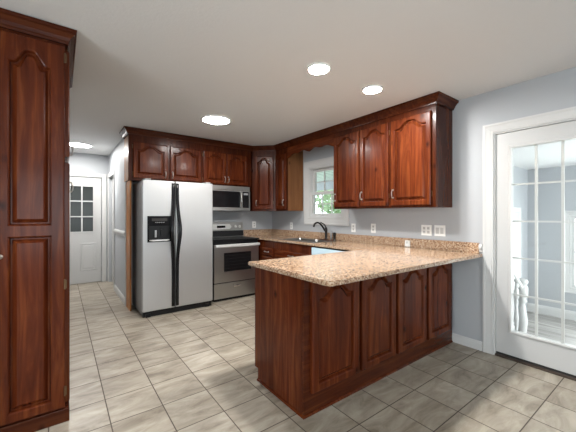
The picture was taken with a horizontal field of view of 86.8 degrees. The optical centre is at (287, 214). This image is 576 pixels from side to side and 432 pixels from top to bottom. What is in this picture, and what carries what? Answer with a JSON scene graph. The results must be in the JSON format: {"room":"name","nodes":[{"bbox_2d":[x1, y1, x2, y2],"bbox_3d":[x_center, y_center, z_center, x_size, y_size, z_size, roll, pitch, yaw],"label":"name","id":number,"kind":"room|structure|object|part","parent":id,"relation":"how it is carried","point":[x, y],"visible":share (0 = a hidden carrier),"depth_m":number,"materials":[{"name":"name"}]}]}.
{"room":"kitchen","nodes":[
{"label":"kitchen","id":0,"kind":"room"},
{"bbox_2d":[69,152,107,280],"bbox_3d":[-4.073,0.070,5.582,1.580,2.440,0.120,0,0,-37],"label":"wall","id":1,"kind":"structure","parent":0,"point":[79,162],"depth_m":5.77,"materials":[{"name":"grey paint"}]},
{"bbox_2d":[70,176,101,284],"bbox_3d":[-3.922,0.286,5.632,0.826,1.988,0.104,0,0,-37],"label":"door","id":2,"kind":"structure","parent":1,"relation":"in","point":[85,198],"depth_m":5.74,"materials":[{"name":"grey paint"}]},
{"bbox_3d":[-3.945,-0.110,5.661,0.564,0.870,0.008,0,0,-37],"label":"pane","id":3,"kind":"part","parent":2,"relation":"part of","materials":[{"name":"grey"}]},
{"bbox_2d":[70,184,94,232],"bbox_3d":[-3.934,-0.110,5.646,0.586,0.892,0.028,0,0,-37],"label":"grille","id":4,"kind":"object","parent":2,"relation":"attached to","point":[82,198],"depth_m":5.70,"materials":[{"name":"white paint"}]},
{"bbox_3d":[-3.769,0.792,5.757,0.268,0.520,0.007,0,0,-37],"label":"raised panel","id":5,"kind":"part","parent":2,"relation":"part of","materials":[{"name":"grey paint"}]},
{"bbox_2d":[70,172,105,284],"bbox_3d":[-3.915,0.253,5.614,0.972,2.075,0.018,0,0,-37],"label":"trim","id":6,"kind":"structure","parent":1,"relation":"attached to","point":[103,176],"depth_m":5.88,"materials":[{"name":"grey wood"}]},
{"bbox_2d":[108,138,124,296],"bbox_3d":[-2.877,0.070,5.199,0.120,2.440,1.923,0,0,-37],"label":"wall","id":7,"kind":"structure","parent":0,"point":[116,157],"depth_m":4.89,"materials":[{"name":"grey paint"}]},
{"bbox_2d":[107,169,114,284],"bbox_3d":[-3.236,0.253,5.564,0.018,2.075,0.900,0,0,-37],"label":"trim","id":8,"kind":"structure","parent":7,"relation":"attached to","point":[112,172],"depth_m":5.87,"materials":[{"name":"grey wood"}]},
{"bbox_2d":[112,177,113,282],"bbox_3d":[-3.178,0.287,5.607,0.054,1.985,0.738,0,0,-37],"label":"door","id":9,"kind":"structure","parent":7,"relation":"in","point":[113,177],"depth_m":5.71,"materials":[{"name":"grey paint"}]},
{"bbox_3d":[-3.283,-0.160,5.722,0.006,0.800,0.240,0,0,-37],"label":"raised panel","id":10,"kind":"part","parent":9,"relation":"part of","materials":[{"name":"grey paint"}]},
{"bbox_3d":[-3.283,0.740,5.722,0.006,0.700,0.240,0,0,-37],"label":"raised panel","id":11,"kind":"part","parent":9,"relation":"part of","materials":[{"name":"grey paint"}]},
{"bbox_2d":[113,229,124,236],"bbox_3d":[-2.631,0.275,4.746,0.026,0.075,1.095,0,0,-37],"label":"trim","id":12,"kind":"structure","parent":7,"relation":"attached to","point":[116,231],"depth_m":4.67,"materials":[{"name":"grey"}]},
{"bbox_2d":[114,285,124,304],"bbox_3d":[-2.626,1.240,4.750,0.014,0.100,1.095,0,0,-37],"label":"baseboard","id":13,"kind":"structure","parent":7,"relation":"attached to","point":[120,295],"depth_m":4.71,"materials":[{"name":"grey wood"}]},
{"bbox_2d":[131,182,271,304],"bbox_3d":[-1.279,0.070,5.117,2.585,2.440,0.120,0,0,-37],"label":"wall","id":14,"kind":"structure","parent":0,"point":[263,219],"depth_m":5.36,"materials":[{"name":"grey paint"}]},
{"bbox_2d":[125,182,125,305],"bbox_3d":[-2.294,0.072,4.308,0.014,2.435,0.030,0,0,-37],"label":"trim","id":15,"kind":"structure","parent":14,"relation":"attached to","point":[125,182],"depth_m":4.29,"materials":[{"name":"grey"}]},
{"bbox_2d":[124,134,201,182],"bbox_3d":[-1.786,-0.802,4.421,0.996,0.680,0.388,0,0,-37],"label":"upper cabinet","id":16,"kind":"object","parent":14,"relation":"attached to","point":[144,157],"visible":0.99,"depth_m":4.25,"materials":[{"name":"brown wood"}]},
{"bbox_3d":[-2.208,-0.758,4.157,0.003,0.593,0.307,0,0,-37],"label":"panel","id":17,"kind":"part","parent":16,"relation":"part of","materials":[{"name":"brown wood"}]},
{"bbox_3d":[-1.878,-0.731,4.168,0.440,0.478,0.026,0,0,-37],"label":"door","id":18,"kind":"part","parent":16,"relation":"part of","materials":[{"name":"brown wood"}]},
{"bbox_3d":[-1.492,-0.731,4.455,0.452,0.478,0.026,0,0,-37],"label":"door","id":19,"kind":"part","parent":16,"relation":"part of","materials":[{"name":"brown wood"}]},
{"bbox_2d":[202,145,251,187],"bbox_3d":[-1.034,-0.802,4.982,0.873,0.680,0.388,0,0,-37],"label":"upper cabinet","id":20,"kind":"object","parent":14,"relation":"attached to","point":[220,166],"visible":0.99,"depth_m":4.83,"materials":[{"name":"brown wood"}]},
{"bbox_3d":[-1.133,-0.726,4.723,0.372,0.488,0.026,0,0,-37],"label":"door","id":21,"kind":"part","parent":20,"relation":"part of","materials":[{"name":"brown wood"}]},
{"bbox_2d":[213,185,249,210],"bbox_3d":[-1.035,-0.260,4.956,0.760,0.396,0.423,0,0,-37],"label":"microwave","id":22,"kind":"object","parent":20,"relation":"attached to","point":[225,198],"visible":0.77,"depth_m":4.84,"materials":[{"name":"silver metal"}]},
{"bbox_3d":[-1.006,-0.229,4.783,0.600,0.326,0.026,0,0,-37],"label":"door","id":23,"kind":"part","parent":22,"relation":"part of","materials":[{"name":"black glass"}]},
{"bbox_3d":[-0.699,-0.229,5.011,0.156,0.326,0.026,0,0,-37],"label":"control panel","id":24,"kind":"part","parent":22,"relation":"part of","materials":[{"name":"silver metal"}]},
{"bbox_3d":[-0.825,-0.726,4.953,0.385,0.488,0.026,0,0,-37],"label":"door","id":25,"kind":"part","parent":20,"relation":"part of","materials":[{"name":"brown wood"}]},
{"bbox_2d":[250,151,275,210],"bbox_3d":[-0.366,-0.604,5.338,0.615,1.077,0.615,0,0,-37],"label":"upper cabinet","id":26,"kind":"object","parent":14,"relation":"attached to","point":[263,189],"visible":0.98,"depth_m":5.09,"materials":[{"name":"brown wood"}]},
{"bbox_3d":[-0.401,-0.537,5.095,0.316,0.885,0.026,0,0,8],"label":"door","id":27,"kind":"part","parent":26,"relation":"part of","materials":[{"name":"brown wood"}]},
{"bbox_2d":[0,0,575,155],"bbox_3d":[-0.868,-1.200,1.754,5.945,0.100,10.090,0,0,-37],"label":"ceiling","id":28,"kind":"structure","parent":0,"point":[156,65],"depth_m":2.21,"materials":[{"name":"white paint"}]},
{"bbox_2d":[70,142,92,147],"bbox_3d":[-3.423,-1.142,4.994,0.385,0.016,0.385,0,0,-37],"label":"recessed light","id":29,"kind":"object","parent":28,"relation":"in","point":[75,144],"visible":0.73,"depth_m":5.00,"materials":[{"name":"white plastic"}]},
{"bbox_2d":[200,115,231,124],"bbox_3d":[-0.867,-1.142,3.682,0.378,0.016,0.378,0,0,-37],"label":"recessed light","id":30,"kind":"object","parent":28,"relation":"in","point":[209,119],"visible":1,"depth_m":3.64,"materials":[{"name":"white plastic"}]},
{"bbox_2d":[307,62,330,74],"bbox_3d":[0.241,-1.142,2.387,0.187,0.016,0.187,0,0,-37],"label":"recessed light","id":31,"kind":"object","parent":28,"relation":"in","point":[318,68],"visible":1,"depth_m":2.37,"materials":[{"name":"white plastic"}]},
{"bbox_2d":[362,84,382,93],"bbox_3d":[0.770,-1.142,2.782,0.187,0.016,0.187,0,0,-37],"label":"recessed light","id":32,"kind":"object","parent":28,"relation":"in","point":[370,89],"visible":1,"depth_m":2.76,"materials":[{"name":"white plastic"}]},
{"bbox_2d":[36,281,575,431],"bbox_3d":[-0.944,1.340,1.772,5.805,0.100,9.970,0,0,-37],"label":"floor","id":33,"kind":"structure","parent":0,"point":[190,370],"depth_m":2.30,"materials":[{"name":"beige tile"}]},
{"bbox_2d":[0,8,76,431],"bbox_3d":[-1.881,0.072,2.091,0.679,2.436,1.000,0,0,-37],"label":"pantry cabinet","id":34,"kind":"object","parent":33,"relation":"on","point":[37,56],"visible":1,"depth_m":1.79,"materials":[{"name":"brown wood"}]},
{"bbox_3d":[-1.881,-1.104,2.091,0.679,0.084,1.000,0,0,-37],"label":"crown","id":35,"kind":"part","parent":34,"relation":"part of","materials":[{"name":"brown wood"}]},
{"bbox_3d":[-1.538,-0.705,2.118,0.024,0.670,0.435,0,0,-37],"label":"door","id":36,"kind":"part","parent":34,"relation":"part of","materials":[{"name":"brown wood"}]},
{"bbox_3d":[-1.538,0.430,2.118,0.024,1.520,0.435,0,0,-37],"label":"door","id":37,"kind":"part","parent":34,"relation":"part of","materials":[{"name":"brown wood"}]},
{"bbox_2d":[126,180,130,310],"bbox_3d":[-2.190,0.415,4.191,0.020,1.750,0.274,0,0,-37],"label":"panel","id":38,"kind":"object","parent":33,"relation":"on","point":[128,184],"visible":1,"depth_m":4.15,"materials":[{"name":"brown wood"}]},
{"bbox_2d":[133,178,212,317],"bbox_3d":[-1.620,0.416,4.290,0.914,1.748,0.764,0,0,-37],"label":"refrigerator","id":39,"kind":"object","parent":33,"relation":"on","point":[173,221],"visible":1,"depth_m":4.00,"materials":[{"name":"grey metal"}]},
{"bbox_3d":[-1.661,0.387,3.905,0.388,1.650,0.070,0,0,-37],"label":"freezer door","id":40,"kind":"part","parent":39,"relation":"part of","materials":[{"name":"silver metal"}]},
{"bbox_3d":[-1.492,0.390,3.949,0.066,1.600,0.063,0,0,-37],"label":"handle","id":41,"kind":"part","parent":39,"relation":"part of","materials":[{"name":"black plastic"}]},
{"bbox_3d":[-1.430,0.390,3.995,0.066,1.600,0.063,0,0,-37],"label":"handle","id":42,"kind":"part","parent":39,"relation":"part of","materials":[{"name":"black"}]},
{"bbox_3d":[-1.290,0.387,4.181,0.516,1.650,0.070,0,0,-37],"label":"door","id":43,"kind":"part","parent":39,"relation":"part of","materials":[{"name":"silver metal"}]},
{"bbox_2d":[212,222,259,301],"bbox_3d":[-0.936,0.708,4.881,0.758,1.165,0.644,0,0,-37],"label":"range","id":44,"kind":"object","parent":33,"relation":"on","point":[233,277],"visible":0.8,"depth_m":4.68,"materials":[{"name":"silver metal"}]},
{"bbox_3d":[-1.115,0.200,5.057,0.390,0.085,0.017,0,0,-37],"label":"control plate","id":45,"kind":"part","parent":44,"relation":"part of","materials":[{"name":"white plastic"}]},
{"bbox_3d":[-0.783,1.133,4.677,0.752,0.223,0.029,0,0,-37],"label":"storage drawer","id":46,"kind":"part","parent":44,"relation":"part of","materials":[{"name":"silver metal"}]},
{"bbox_3d":[-0.782,0.749,4.676,0.752,0.518,0.031,0,0,-37],"label":"oven door","id":47,"kind":"part","parent":44,"relation":"part of","materials":[{"name":"silver metal"}]},
{"bbox_2d":[213,236,258,240],"bbox_3d":[-0.919,0.377,4.859,0.758,0.020,0.509,0,0,-37],"label":"cooktop","id":48,"kind":"object","parent":44,"relation":"in","point":[215,238],"depth_m":4.78,"materials":[{"name":"black glass"}]},
{"bbox_3d":[-0.756,0.462,4.646,0.744,0.044,0.052,0,0,-37],"label":"handle","id":49,"kind":"part","parent":44,"relation":"part of","materials":[{"name":"silver metal"}]},
{"bbox_2d":[258,239,273,259],"bbox_3d":[-0.276,0.845,5.182,0.656,0.891,0.970,0,0,-37],"label":"base cabinet","id":50,"kind":"object","parent":33,"relation":"on","point":[266,247],"visible":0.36,"depth_m":4.79,"materials":[{"name":"brown wood"}]},
{"bbox_3d":[-0.325,0.765,4.770,0.020,0.220,0.318,0,0,-37],"label":"drawer","id":51,"kind":"part","parent":50,"relation":"part of","materials":[{"name":"brown wood"}]},
{"bbox_3d":[-0.325,0.575,4.770,0.020,0.120,0.318,0,0,-37],"label":"drawer","id":52,"kind":"part","parent":50,"relation":"part of","materials":[{"name":"brown wood"}]},
{"bbox_2d":[243,229,482,285],"bbox_3d":[-0.038,0.333,3.720,2.022,0.130,3.601,0,0,-37],"label":"countertop","id":53,"kind":"structure","parent":50,"relation":"on","point":[367,257],"depth_m":2.62,"materials":[{"name":"beige stone"}]},
{"bbox_2d":[283,238,333,242],"bbox_3d":[0.266,0.451,4.395,0.390,0.174,0.760,0,0,-37],"label":"sink","id":54,"kind":"object","parent":53,"relation":"in","point":[292,239],"visible":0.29,"depth_m":4.42,"materials":[{"name":"silver metal"}]},
{"bbox_3d":[0.153,0.451,4.547,0.390,0.174,0.382,0,0,-37],"label":"bowl","id":55,"kind":"part","parent":54,"relation":"part of","materials":[{"name":"silver metal"}]},
{"bbox_3d":[0.382,0.451,4.240,0.390,0.174,0.372,0,0,-37],"label":"bowl","id":56,"kind":"part","parent":54,"relation":"part of","materials":[{"name":"silver metal"}]},
{"bbox_2d":[313,222,332,240],"bbox_3d":[0.469,0.233,4.359,0.265,0.269,0.230,0,0,-37],"label":"kitchen faucet","id":57,"kind":"object","parent":53,"relation":"on","point":[325,229],"visible":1,"depth_m":4.39,"materials":[{"name":"black metal"}]},
{"bbox_3d":[0.452,0.174,4.357,0.235,0.151,0.029,0,0,-33],"label":"spout","id":58,"kind":"part","parent":57,"relation":"part of","materials":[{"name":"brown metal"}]},
{"bbox_2d":[405,240,409,246],"bbox_3d":[1.365,0.327,3.481,0.018,0.072,0.060,0,0,-37],"label":"plug","id":59,"kind":"object","parent":53,"relation":"on","point":[407,242],"visible":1,"depth_m":3.47,"materials":[{"name":"white plastic"}]},
{"bbox_2d":[274,241,313,258],"bbox_3d":[0.275,0.845,4.438,0.662,0.891,0.878,0,0,-37],"label":"base cabinet","id":60,"kind":"object","parent":33,"relation":"on","point":[281,249],"visible":0.18,"depth_m":4.30,"materials":[{"name":"brown wood"}]},
{"bbox_3d":[0.048,0.577,4.270,0.020,0.117,0.830,0,0,-37],"label":"drawer","id":61,"kind":"part","parent":60,"relation":"part of","materials":[{"name":"brown wood"}]},
{"bbox_2d":[312,246,347,254],"bbox_3d":[0.708,0.845,3.835,0.631,0.890,0.600,0,0,-37],"label":"dishwasher","id":62,"kind":"object","parent":33,"relation":"on","point":[315,250],"visible":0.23,"depth_m":3.74,"materials":[{"name":"white plastic"}]},
{"bbox_2d":[255,263,452,419],"bbox_3d":[0.711,0.845,2.751,1.980,0.891,0.632,0,0,-37],"label":"base cabinet","id":63,"kind":"object","parent":33,"relation":"on","point":[317,346],"visible":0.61,"depth_m":2.24,"materials":[{"name":"brown wood"}]},
{"bbox_3d":[-0.079,0.845,2.191,0.019,0.891,0.586,0,0,-37],"label":"panel","id":64,"kind":"part","parent":63,"relation":"part of","materials":[{"name":"brown wood"}]},
{"bbox_3d":[0.333,0.787,2.092,0.450,0.725,0.026,0,0,-37],"label":"door","id":65,"kind":"part","parent":63,"relation":"part of","materials":[{"name":"brown wood"}]},
{"bbox_3d":[0.714,1.283,2.733,1.966,0.014,0.572,0,0,-37],"label":"shoe molding","id":66,"kind":"part","parent":63,"relation":"part of","materials":[{"name":"brown wood"}]},
{"bbox_3d":[0.883,0.845,2.530,1.968,0.891,0.019,0,0,-37],"label":"frame","id":67,"kind":"part","parent":63,"relation":"part of","materials":[{"name":"brown wood"}]},
{"bbox_3d":[0.709,0.787,2.372,0.420,0.725,0.026,0,0,-37],"label":"door","id":68,"kind":"part","parent":63,"relation":"part of","materials":[{"name":"brown wood"}]},
{"bbox_3d":[1.081,0.787,2.649,0.436,0.725,0.026,0,0,-37],"label":"door","id":69,"kind":"part","parent":63,"relation":"part of","materials":[{"name":"brown wood"}]},
{"bbox_3d":[1.460,0.787,2.932,0.434,0.725,0.026,0,0,-37],"label":"door","id":70,"kind":"part","parent":63,"relation":"part of","materials":[{"name":"brown wood"}]},
{"bbox_2d":[495,353,575,380],"bbox_3d":[2.178,1.281,2.532,0.132,0.018,0.759,0,0,-37],"label":"threshold","id":71,"kind":"object","parent":33,"relation":"on","point":[496,354],"visible":0.47,"depth_m":2.55,"materials":[{"name":"brown metal"}]},
{"bbox_2d":[317,170,332,181],"bbox_3d":[0.674,-1.020,7.399,3.275,0.060,6.940,0,0,-37],"label":"sky","id":72,"kind":"structure","parent":0,"point":[329,174],"depth_m":7.87,"materials":[{"name":"white"}]},
{"bbox_2d":[317,181,332,190],"bbox_3d":[1.719,-0.860,8.203,0.160,0.259,6.900,0,0,-37],"label":"beam","id":73,"kind":"structure","parent":72,"relation":"attached to","point":[329,185],"depth_m":8.87,"materials":[{"name":"grey"}]},
{"bbox_2d":[272,67,575,341],"bbox_3d":[2.078,0.070,2.676,0.120,2.440,7.807,0,0,-37],"label":"wall","id":74,"kind":"structure","parent":0,"point":[463,221],"depth_m":3.00,"materials":[{"name":"grey paint"}]},
{"bbox_2d":[276,148,302,210],"bbox_3d":[0.002,-0.604,5.034,0.388,1.077,0.308,0,0,-37],"label":"upper cabinet","id":75,"kind":"object","parent":74,"relation":"attached to","point":[289,171],"visible":0.98,"depth_m":4.92,"materials":[{"name":"brown wood"}]},
{"bbox_3d":[-0.118,-0.537,4.948,0.026,0.885,0.275,0,0,-37],"label":"door","id":76,"kind":"part","parent":75,"relation":"part of","materials":[{"name":"brown wood"}]},
{"bbox_3d":[0.125,-0.604,4.935,0.307,1.077,0.003,0,0,-37],"label":"panel","id":77,"kind":"part","parent":75,"relation":"part of","materials":[{"name":"brown wood"}]},
{"bbox_2d":[309,164,341,217],"bbox_3d":[0.611,-0.350,4.644,0.114,0.790,0.737,0,0,-37],"label":"window","id":78,"kind":"structure","parent":74,"relation":"in","point":[313,172],"depth_m":4.79,"materials":[{"name":"grey wood"}]},
{"bbox_3d":[0.633,-0.518,4.660,0.035,0.407,0.689,0,0,-37],"label":"sash","id":79,"kind":"part","parent":78,"relation":"part of","materials":[{"name":"grey wood"}]},
{"bbox_3d":[0.596,-0.168,4.633,0.036,0.379,0.689,0,0,-37],"label":"sash","id":80,"kind":"part","parent":78,"relation":"part of","materials":[{"name":"grey wood"}]},
{"bbox_2d":[304,156,348,225],"bbox_3d":[0.555,-0.350,4.602,0.020,1.010,0.957,0,0,-37],"label":"trim","id":81,"kind":"structure","parent":74,"relation":"attached to","point":[344,221],"depth_m":4.73,"materials":[{"name":"grey"}]},
{"bbox_2d":[351,224,355,231],"bbox_3d":[0.892,0.178,4.157,0.009,0.116,0.072,0,0,-37],"label":"wall outlet","id":82,"kind":"object","parent":74,"relation":"attached to","point":[353,226],"visible":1,"depth_m":4.15,"materials":[{"name":"white plastic"}]},
{"bbox_2d":[243,229,478,252],"bbox_3d":[0.501,0.318,4.144,0.652,0.100,3.566,0,0,-37],"label":"backsplash","id":83,"kind":"structure","parent":74,"relation":"attached to","point":[470,247],"depth_m":3.75,"materials":[{"name":"beige stone"}]},
{"bbox_2d":[371,224,375,232],"bbox_3d":[1.090,0.172,3.893,0.009,0.116,0.072,0,0,-37],"label":"wall outlet","id":84,"kind":"object","parent":74,"relation":"attached to","point":[373,226],"visible":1,"depth_m":3.88,"materials":[{"name":"white plastic"}]},
{"bbox_2d":[333,104,451,208],"bbox_3d":[1.119,-0.609,3.535,0.388,1.067,1.352,0,0,-37],"label":"upper cabinet","id":85,"kind":"object","parent":74,"relation":"attached to","point":[404,160],"visible":1,"depth_m":3.22,"materials":[{"name":"brown wood"}]},
{"bbox_2d":[119,91,458,151],"bbox_3d":[-0.149,-1.105,4.186,4.234,0.086,1.670,0,0,17],"label":"crown molding","id":86,"kind":"structure","parent":85,"relation":"attached to","point":[439,98],"depth_m":4.02,"materials":[{"name":"brown wood"}]},
{"bbox_2d":[287,134,333,157],"bbox_3d":[0.304,-1.018,4.419,0.020,0.247,1.035,0,0,-37],"label":"window valance","id":87,"kind":"object","parent":85,"relation":"attached to","point":[327,140],"visible":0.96,"depth_m":4.37,"materials":[{"name":"brown wood"}]},
{"bbox_3d":[0.726,-0.551,3.816,0.026,0.907,0.412,0,0,-37],"label":"door","id":88,"kind":"part","parent":85,"relation":"part of","materials":[{"name":"brown wood"}]},
{"bbox_3d":[0.979,-0.551,3.476,0.026,0.907,0.392,0,0,-37],"label":"door","id":89,"kind":"part","parent":85,"relation":"part of","materials":[{"name":"brown wood"}]},
{"bbox_3d":[1.248,-0.551,3.114,0.026,0.907,0.442,0,0,-37],"label":"door","id":90,"kind":"part","parent":85,"relation":"part of","materials":[{"name":"brown wood"}]},
{"bbox_2d":[421,225,431,235],"bbox_3d":[1.511,0.168,3.327,0.009,0.116,0.116,0,0,-37],"label":"wall outlet","id":91,"kind":"object","parent":74,"relation":"attached to","point":[425,229],"visible":1,"depth_m":3.33,"materials":[{"name":"white plastic"}]},
{"bbox_2d":[434,225,444,236],"bbox_3d":[1.599,0.168,3.209,0.010,0.116,0.116,0,0,-37],"label":"light switch","id":92,"kind":"object","parent":74,"relation":"attached to","point":[439,230],"visible":1,"depth_m":3.21,"materials":[{"name":"white plastic"}]},
{"bbox_2d":[452,333,482,350],"bbox_3d":[1.757,1.248,2.994,0.014,0.085,0.276,0,0,-37],"label":"baseboard","id":93,"kind":"structure","parent":74,"relation":"attached to","point":[472,343],"depth_m":2.98,"materials":[{"name":"grey"}]},
{"bbox_2d":[479,244,482,251],"bbox_3d":[1.827,0.315,2.890,0.026,0.075,0.026,0,0,-37],"label":"trim","id":94,"kind":"structure","parent":74,"relation":"attached to","point":[480,245],"depth_m":2.88,"materials":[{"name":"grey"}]},
{"bbox_2d":[483,106,575,354],"bbox_3d":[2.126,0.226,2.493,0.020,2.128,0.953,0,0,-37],"label":"trim","id":95,"kind":"structure","parent":74,"relation":"attached to","point":[489,130],"depth_m":2.83,"materials":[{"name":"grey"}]},
{"bbox_2d":[496,120,575,377],"bbox_3d":[2.160,0.267,2.519,0.056,2.009,0.754,0,0,-37],"label":"door","id":96,"kind":"structure","parent":74,"relation":"in","point":[550,354],"depth_m":2.67,"materials":[{"name":"grey paint"}]},
{"bbox_2d":[512,141,575,343],"bbox_3d":[2.163,0.220,2.521,0.008,1.630,0.512,0,0,-37],"label":"grille","id":97,"kind":"object","parent":96,"relation":"attached to","point":[563,180],"depth_m":2.58,"materials":[{"name":"grey wood"}]},
{"bbox_2d":[514,166,527,310],"bbox_3d":[3.049,0.438,4.746,3.911,2.785,0.120,0,0,-37],"label":"wall","id":98,"kind":"structure","parent":0,"point":[520,175],"depth_m":5.66,"materials":[{"name":"grey paint"}]},
{"bbox_2d":[514,213,518,303],"bbox_3d":[3.826,0.895,5.241,0.800,1.870,0.010,0,0,-37],"label":"door","id":99,"kind":"structure","parent":98,"relation":"in","point":[516,215],"depth_m":5.41,"materials":[{"name":"grey paint"}]},
{"bbox_2d":[514,207,520,277],"bbox_3d":[3.828,0.850,5.239,0.990,1.960,0.020,0,0,-37],"label":"trim","id":100,"kind":"structure","parent":98,"relation":"attached to","point":[516,209],"depth_m":5.50,"materials":[{"name":"grey wood"}]},
{"bbox_2d":[514,140,575,169],"bbox_3d":[4.209,-0.905,3.089,3.791,0.100,3.923,0,0,-37],"label":"ceiling","id":101,"kind":"structure","parent":0,"point":[549,155],"depth_m":4.39,"materials":[{"name":"white"}]},
{"bbox_2d":[527,311,575,345],"bbox_3d":[4.257,1.880,3.125,3.911,0.100,3.923,0,0,-37],"label":"floor","id":102,"kind":"structure","parent":0,"point":[549,327],"depth_m":4.95,"materials":[{"name":"grey wood"}]},
{"bbox_2d":[528,165,575,311],"bbox_3d":[5.777,0.438,4.258,0.120,2.785,3.923,0,0,-37],"label":"wall","id":103,"kind":"structure","parent":0,"point":[549,194],"depth_m":5.54,"materials":[{"name":"grey paint"}]},
{"bbox_2d":[527,303,575,320],"bbox_3d":[5.722,1.750,4.217,0.016,0.160,3.923,0,0,-37],"label":"baseboard","id":104,"kind":"structure","parent":103,"relation":"attached to","point":[545,310],"depth_m":5.50,"materials":[{"name":"grey wood"}]},
{"bbox_2d":[565,211,575,293],"bbox_3d":[5.157,0.645,4.972,0.020,1.432,0.992,0,0,-37],"label":"trim","id":105,"kind":"structure","parent":103,"relation":"attached to","point":[568,214],"depth_m":5.32,"materials":[{"name":"grey wood"}]},
{"bbox_2d":[571,216,575,287],"bbox_3d":[5.205,0.645,5.008,0.060,1.250,0.810,0,0,-37],"label":"window","id":106,"kind":"structure","parent":103,"relation":"in","point":[573,218],"depth_m":5.30,"materials":[{"name":"grey"}]},
{"label":"outside","id":107,"kind":"structure","parent":0,"visible":0},
{"bbox_3d":[10.556,1.740,25.328,32.800,0.100,52.000,0,0,-37],"label":"ground","id":108,"kind":"structure","parent":107,"visible":0},
{"bbox_2d":[316,191,338,212],"bbox_3d":[2.918,-1.283,18.663,4.189,5.958,4.121,0,0,-37],"label":"tree","id":109,"kind":"object","parent":108,"relation":"on","point":[318,199],"visible":0.09,"depth_m":18.70,"materials":[{"name":"green plant"}]},
{"bbox_2d":[320,190,340,212],"bbox_3d":[3.259,-0.729,14.937,3.548,4.852,3.570,0,0,-37],"label":"tree","id":110,"kind":"object","parent":108,"relation":"on","point":[327,197],"visible":0.06,"depth_m":15.06,"materials":[{"name":"green plant"}]},
{"bbox_3d":[2.953,1.650,3.167,0.520,0.360,1.350,0,0,-37],"label":"steps","id":111,"kind":"structure","parent":0,"visible":0},
{"bbox_2d":[514,271,527,332],"bbox_3d":[2.620,1.040,3.574,0.858,1.580,0.130,0,0,-37],"label":"stair railing","id":112,"kind":"object","parent":111,"relation":"attached to","point":[520,313],"visible":0.26,"depth_m":3.74,"materials":[{"name":"grey wood"}]},
{"bbox_3d":[2.615,0.660,3.570,0.774,0.586,0.060,0,0,-37],"label":"handrail","id":113,"kind":"part","parent":112,"relation":"part of","materials":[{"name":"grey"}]},
{"bbox_3d":[2.911,1.310,3.791,0.130,1.040,0.130,0,0,-37],"label":"newel post","id":114,"kind":"part","parent":112,"relation":"part of","materials":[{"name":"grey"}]}
]}

